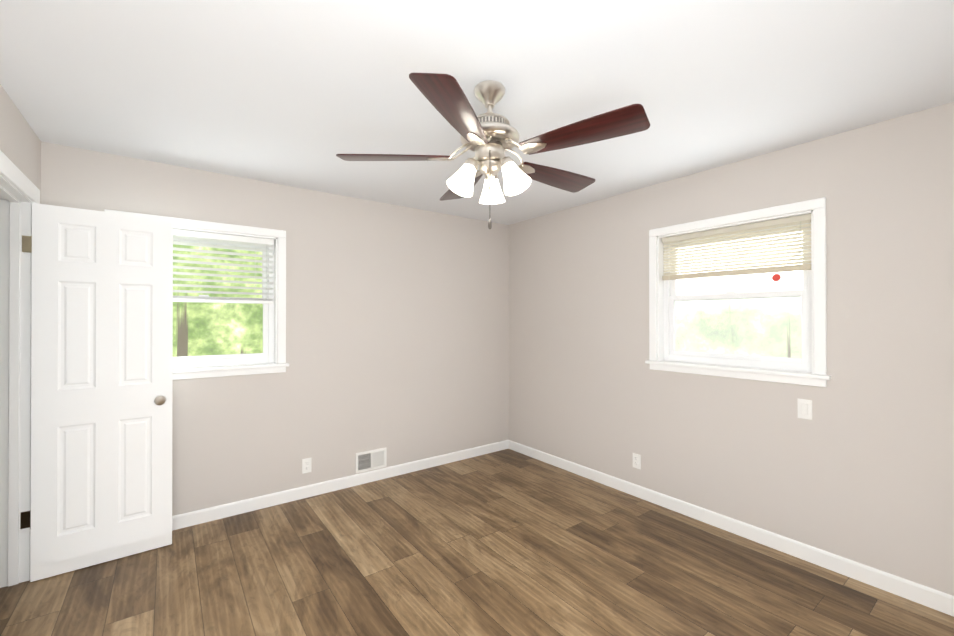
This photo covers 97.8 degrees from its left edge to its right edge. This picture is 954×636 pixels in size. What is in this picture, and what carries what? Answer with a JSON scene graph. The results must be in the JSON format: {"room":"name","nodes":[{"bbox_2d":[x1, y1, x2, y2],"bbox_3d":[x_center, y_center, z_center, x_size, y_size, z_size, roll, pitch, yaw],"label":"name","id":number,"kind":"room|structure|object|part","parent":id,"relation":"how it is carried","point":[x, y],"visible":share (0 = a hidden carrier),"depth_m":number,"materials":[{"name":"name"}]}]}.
{"room":"empty bedroom","nodes":[
{"label":"empty bedroom","id":0,"kind":"room"},
{"bbox_2d":[0,84,40,203],"bbox_3d":[-1.407,0.187,0.773,0.150,2.441,3.980,0,0,-37],"label":"wall","id":1,"kind":"structure","parent":0,"point":[20,145],"depth_m":2.07,"materials":[{"name":"paint"}]},
{"bbox_2d":[0,150,39,587],"bbox_3d":[-2.286,0.346,1.954,0.186,2.130,0.805,0,0,-37],"label":"door frame","id":2,"kind":"structure","parent":1,"relation":"attached to","point":[15,332],"depth_m":2.20,"materials":[{"name":"white wood"}]},
{"bbox_2d":[20,203,172,581],"bbox_3d":[-2.170,0.396,2.414,0.654,2.022,0.101,0,0,-37],"label":"door leaf","id":3,"kind":"structure","parent":1,"relation":"in","point":[101,377],"depth_m":2.38,"materials":[{"name":"white wood"}]},
{"bbox_3d":[-2.408,1.081,2.221,0.046,0.093,0.038,0,0,-37],"label":"door hinge","id":4,"kind":"part","parent":3,"relation":"part of","materials":[{"name":"black metal"}]},
{"bbox_3d":[-2.408,-0.399,2.228,0.046,0.093,0.038,0,0,-37],"label":"door hinge","id":5,"kind":"part","parent":3,"relation":"part of","materials":[{"name":"gold metal"}]},
{"bbox_2d":[41,142,508,515],"bbox_3d":[-1.139,0.198,3.546,3.590,2.440,0.150,0,0,-37],"label":"wall","id":6,"kind":"structure","parent":0,"point":[397,331],"depth_m":3.44,"materials":[{"name":"paint"}]},
{"bbox_2d":[104,209,288,379],"bbox_3d":[-1.924,-0.128,2.935,1.084,1.086,0.187,0,0,-37],"label":"window","id":7,"kind":"structure","parent":6,"relation":"in","point":[279,297],"depth_m":3.09,"materials":[{"name":"white wood"}]},
{"bbox_2d":[173,229,273,303],"bbox_3d":[-1.920,-0.303,2.931,0.890,0.595,0.054,0,0,-37],"label":"window blind","id":8,"kind":"object","parent":7,"relation":"attached to","point":[213,237],"visible":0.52,"depth_m":2.99,"materials":[{"name":"white plastic"}]},
{"bbox_3d":[-1.957,-0.128,2.980,0.906,0.948,0.075,0,0,-37],"label":"back window sash","id":9,"kind":"part","parent":7,"relation":"part of","materials":[{"name":"white plastic"}]},
{"bbox_2d":[302,458,310,473],"bbox_3d":[-1.345,1.167,3.291,0.070,0.115,0.008,0,0,-37],"label":"electrical outlet","id":10,"kind":"object","parent":6,"relation":"attached to","point":[306,465],"visible":1,"depth_m":3.29,"materials":[{"name":"white plastic"}]},
{"bbox_2d":[172,440,507,530],"bbox_3d":[-1.091,1.372,3.476,3.590,0.092,0.013,0,0,-37],"label":"baseboard","id":11,"kind":"structure","parent":6,"relation":"attached to","point":[188,519],"depth_m":3.34,"materials":[{"name":"white wood"}]},
{"bbox_2d":[356,448,386,472],"bbox_3d":[-0.914,1.234,3.608,0.280,0.170,0.013,0,0,-37],"label":"air vent","id":12,"kind":"object","parent":6,"relation":"in","point":[371,460],"visible":1,"depth_m":3.61,"materials":[{"name":"grey metal"}]},
{"bbox_2d":[0,449,953,635],"bbox_3d":[-0.421,1.440,1.688,4.950,0.060,4.580,0,0,-37],"label":"floor","id":13,"kind":"structure","parent":0,"point":[507,542],"depth_m":2.27,"materials":[{"name":"brown wood"}]},
{"bbox_2d":[0,0,953,224],"bbox_3d":[-0.421,-1.060,1.699,4.950,0.060,4.580,0,0,-37],"label":"ceiling","id":14,"kind":"structure","parent":0,"point":[299,93],"depth_m":1.80,"materials":[{"name":"paint"}]},
{"bbox_2d":[336,73,649,228],"bbox_3d":[0.095,-0.705,1.895,1.245,0.648,1.307,0,0,-37],"label":"fan","id":15,"kind":"object","parent":14,"relation":"hanging from","point":[489,137],"visible":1,"depth_m":1.77,"materials":[{"name":"brown wood"}]},
{"bbox_3d":[-0.315,-0.740,1.863,0.596,0.083,0.151,0,0,-1],"label":"blade","id":16,"kind":"part","parent":15,"relation":"part of","materials":[{"name":"brown wood"}]},
{"bbox_3d":[-0.054,-0.741,1.512,0.151,0.083,0.596,0,0,17],"label":"blade","id":17,"kind":"part","parent":15,"relation":"part of","materials":[{"name":"brown wood"}]},
{"bbox_3d":[-0.065,-0.608,1.813,0.136,0.147,0.126,0,0,-24],"label":"lamp shade","id":18,"kind":"part","parent":15,"relation":"part of","materials":[{"name":"white glass"}]},
{"bbox_3d":[-0.062,-0.738,2.219,0.151,0.083,0.596,0,0,-19],"label":"blade","id":19,"kind":"part","parent":15,"relation":"part of","materials":[{"name":"brown wood"}]},
{"bbox_3d":[-0.018,-0.672,1.834,0.088,0.058,0.065,0,0,-24],"label":"arm","id":20,"kind":"part","parent":15,"relation":"part of"},
{"bbox_3d":[0.055,-0.555,1.795,0.018,0.347,0.019,0,0,-37],"label":"chain","id":21,"kind":"part","parent":15,"relation":"part of","materials":[{"name":"silver metal"}]},
{"bbox_3d":[0.066,-0.671,1.948,0.065,0.058,0.088,0,0,6],"label":"arm","id":22,"kind":"part","parent":15,"relation":"part of"},
{"bbox_3d":[0.072,-0.607,1.999,0.126,0.147,0.136,0,0,6],"label":"lamp shade","id":23,"kind":"part","parent":15,"relation":"part of","materials":[{"name":"white glass"}]},
{"bbox_3d":[0.123,-0.672,1.818,0.088,0.058,0.065,0,0,36],"label":"arm","id":24,"kind":"part","parent":15,"relation":"part of"},
{"bbox_3d":[0.165,-0.608,1.787,0.136,0.147,0.126,0,0,36],"label":"lamp shade","id":25,"kind":"part","parent":15,"relation":"part of","materials":[{"name":"white glass"}]},
{"bbox_3d":[0.356,-0.739,2.089,0.596,0.083,0.151,0,0,-37],"label":"blade","id":26,"kind":"part","parent":15,"relation":"part of","materials":[{"name":"brown wood"}]},
{"bbox_3d":[0.361,-0.741,1.651,0.596,0.083,0.151,0,0,35],"label":"blade","id":27,"kind":"part","parent":15,"relation":"part of","materials":[{"name":"brown wood"}]},
{"bbox_2d":[508,102,953,595],"bbox_3d":[1.593,0.196,3.006,0.150,2.440,3.980,0,0,-37],"label":"wall","id":28,"kind":"structure","parent":0,"point":[859,467],"depth_m":2.47,"materials":[{"name":"paint"}]},
{"bbox_2d":[633,453,640,468],"bbox_3d":[1.268,1.137,3.308,0.008,0.115,0.070,0,0,-37],"label":"electrical outlet","id":29,"kind":"object","parent":28,"relation":"attached to","point":[637,461],"visible":1,"depth_m":3.30,"materials":[{"name":"white plastic"}]},
{"bbox_2d":[508,440,953,616],"bbox_3d":[1.528,1.370,2.953,0.013,0.092,3.980,0,0,-37],"label":"baseboard","id":30,"kind":"structure","parent":28,"relation":"attached to","point":[937,600],"depth_m":2.55,"materials":[{"name":"white wood"}]},
{"bbox_2d":[645,197,830,386],"bbox_3d":[1.703,-0.144,2.821,0.187,1.076,1.114,0,0,-37],"label":"window","id":31,"kind":"structure","parent":28,"relation":"in","point":[818,376],"depth_m":2.70,"materials":[{"name":"white wood"}]},
{"bbox_2d":[662,214,810,289],"bbox_3d":[1.693,-0.317,2.815,0.042,0.588,0.920,0,0,-37],"label":"window blind","id":32,"kind":"object","parent":31,"relation":"attached to","point":[770,225],"visible":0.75,"depth_m":2.75,"materials":[{"name":"beige"}]},
{"bbox_3d":[1.748,-0.144,2.854,0.075,0.938,0.936,0,0,-37],"label":"right window sash","id":33,"kind":"part","parent":31,"relation":"part of","materials":[{"name":"white plastic"}]},
{"bbox_2d":[798,398,811,419],"bbox_3d":[1.916,0.533,2.435,0.013,0.115,0.070,0,0,-37],"label":"light switch","id":34,"kind":"object","parent":28,"relation":"attached to","point":[804,408],"visible":1,"depth_m":2.43,"materials":[{"name":"white plastic"}]},
{"label":"outside","id":35,"kind":"structure","parent":0,"visible":0},
{"bbox_2d":[173,244,262,356],"bbox_3d":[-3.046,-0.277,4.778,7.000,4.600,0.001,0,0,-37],"label":"window glass","id":36,"kind":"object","parent":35,"point":[186,307],"depth_m":4.81,"materials":[{"name":"clear glass"}]},
{"bbox_2d":[675,231,802,357],"bbox_3d":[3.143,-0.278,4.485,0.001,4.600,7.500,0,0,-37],"label":"window glass","id":37,"kind":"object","parent":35,"point":[744,348],"depth_m":4.70,"materials":[{"name":"clear glass"}]}
]}

